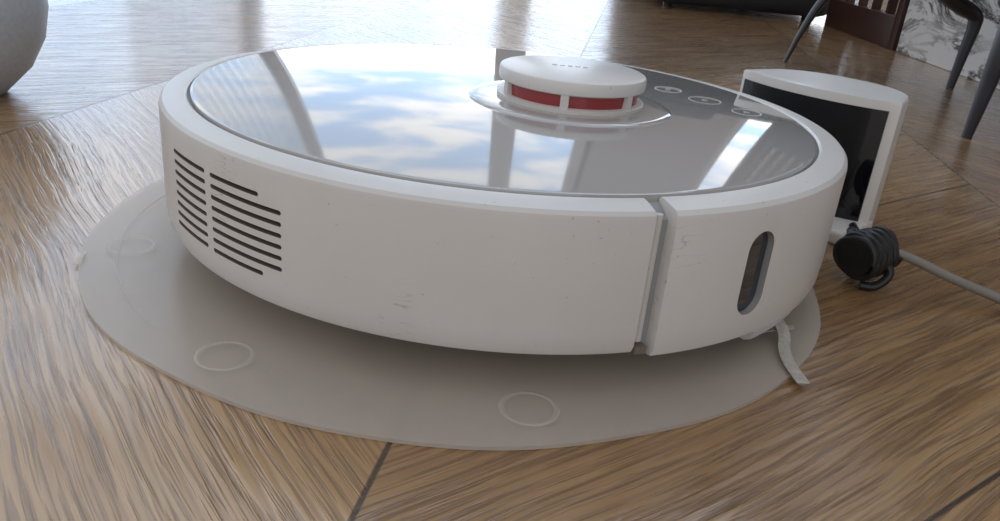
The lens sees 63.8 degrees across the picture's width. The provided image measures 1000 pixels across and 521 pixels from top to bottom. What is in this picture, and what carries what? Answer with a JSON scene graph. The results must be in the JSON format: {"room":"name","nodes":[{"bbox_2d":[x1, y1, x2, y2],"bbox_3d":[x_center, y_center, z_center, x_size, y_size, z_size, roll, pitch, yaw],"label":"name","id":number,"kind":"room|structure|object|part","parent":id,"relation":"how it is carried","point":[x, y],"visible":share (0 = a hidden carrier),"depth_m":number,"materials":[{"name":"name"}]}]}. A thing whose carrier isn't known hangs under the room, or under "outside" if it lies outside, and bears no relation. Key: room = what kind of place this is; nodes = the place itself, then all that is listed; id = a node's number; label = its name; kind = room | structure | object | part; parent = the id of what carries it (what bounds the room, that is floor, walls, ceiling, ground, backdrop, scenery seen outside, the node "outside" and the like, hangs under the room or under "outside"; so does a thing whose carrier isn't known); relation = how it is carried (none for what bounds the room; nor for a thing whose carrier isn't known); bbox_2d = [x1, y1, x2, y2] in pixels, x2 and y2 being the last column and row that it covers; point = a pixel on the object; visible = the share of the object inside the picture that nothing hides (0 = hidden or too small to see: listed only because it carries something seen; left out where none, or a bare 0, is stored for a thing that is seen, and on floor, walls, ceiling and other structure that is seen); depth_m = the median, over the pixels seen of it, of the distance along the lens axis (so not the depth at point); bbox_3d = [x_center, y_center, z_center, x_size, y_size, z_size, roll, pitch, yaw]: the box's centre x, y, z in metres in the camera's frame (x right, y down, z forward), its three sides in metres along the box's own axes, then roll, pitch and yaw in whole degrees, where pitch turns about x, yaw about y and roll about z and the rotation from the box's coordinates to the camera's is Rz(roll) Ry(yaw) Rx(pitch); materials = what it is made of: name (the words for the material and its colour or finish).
{"room":"living room","nodes":[
{"label":"living room","id":0,"kind":"room"},
{"bbox_2d":[0,0,999,520],"bbox_3d":[-0.181,-0.352,1.206,8.400,0.001,6.400,5,23,-1],"label":"floor","id":1,"kind":"structure","parent":0,"point":[138,382],"depth_m":0.34,"materials":[{"name":"brown wood"}]},
{"bbox_2d":[0,0,48,95],"bbox_3d":[-0.433,-0.212,0.620,0.146,0.165,0.146,5,23,-1],"label":"ceramic vase","id":2,"kind":"object","parent":1,"relation":"on","point":[23,23],"visible":1,"depth_m":0.62,"materials":[{"name":"grey ceramic"}]},
{"bbox_2d":[158,43,847,355],"bbox_3d":[0.002,-0.063,0.454,0.355,0.098,0.355,5,23,-1],"label":"robot vacuum","id":3,"kind":"object","parent":1,"relation":"on","point":[490,199],"visible":1,"depth_m":0.32,"materials":[{"name":"white plastic"}]},
{"bbox_3d":[0.004,-0.089,0.442,0.326,0.004,0.326,5,23,-1],"label":"panel","id":4,"kind":"part","parent":3,"relation":"part of","materials":[{"name":"grey plastic"}]},
{"bbox_2d":[660,0,829,19],"bbox_3d":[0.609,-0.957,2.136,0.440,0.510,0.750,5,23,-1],"label":"sofa","id":5,"kind":"object","parent":1,"relation":"on","point":[801,8],"visible":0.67,"depth_m":1.90,"materials":[{"name":"fabric"}]},
{"bbox_3d":[0.411,-0.651,1.942,0.036,0.070,0.036,5,23,-1],"label":"sofa leg","id":6,"kind":"part","parent":5,"relation":"part of","materials":[{"name":"metal"}]},
{"bbox_2d":[740,69,908,244],"bbox_3d":[0.213,-0.077,0.551,0.093,0.088,0.110,-16,32,-41],"label":"dock","id":7,"kind":"object","parent":1,"relation":"on","point":[865,118],"visible":0.55,"depth_m":0.51,"materials":[{"name":"white plastic"}]},
{"bbox_2d":[824,0,909,49],"bbox_3d":[0.818,-1.021,1.460,0.030,1.200,0.375,5,23,-1],"label":"lattice screen","id":8,"kind":"object","parent":1,"relation":"on","point":[875,25],"visible":0.8,"depth_m":1.63,"materials":[{"name":"red wood"}]},
{"bbox_2d":[783,0,999,138],"bbox_3d":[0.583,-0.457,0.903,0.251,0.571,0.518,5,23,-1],"label":"lounge chair","id":9,"kind":"object","parent":1,"relation":"on","point":[990,78],"visible":1,"depth_m":1.11,"materials":[{"name":"metal"}]},
{"bbox_3d":[0.491,-0.372,1.208,0.089,0.157,0.030,5,23,-1],"label":"leg","id":10,"kind":"part","parent":9,"relation":"part of","materials":[{"name":"metal"}]},
{"bbox_3d":[0.626,-0.334,1.143,0.104,0.162,0.031,23,29,34],"label":"leg","id":11,"kind":"part","parent":9,"relation":"part of","materials":[{"name":"metal"}]},
{"bbox_3d":[0.517,-0.204,0.828,0.027,0.156,0.058,20,27,30],"label":"leg","id":12,"kind":"part","parent":9,"relation":"part of","materials":[{"name":"metal"}]},
{"bbox_2d":[833,222,999,303],"bbox_3d":[0.310,0.039,0.376,0.079,0.032,0.340,-16,31,-40],"label":"power cord","id":13,"kind":"object","parent":1,"relation":"on","point":[865,254],"visible":1,"depth_m":0.44,"materials":[{"name":"black rubber"}]},
{"bbox_2d":[764,320,809,383],"bbox_3d":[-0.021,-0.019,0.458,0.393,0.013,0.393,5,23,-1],"label":"brush","id":14,"kind":"object","parent":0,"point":[784,338],"visible":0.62,"depth_m":0.36,"materials":[{"name":"plastic"}]},
{"bbox_2d":[896,0,999,89],"bbox_3d":[0.904,-1.054,-0.208,0.160,2.600,2.620,5,23,-1],"label":"wall","id":15,"kind":"structure","parent":0,"point":[932,33],"depth_m":1.34,"materials":[{"name":"stone"}]}
]}

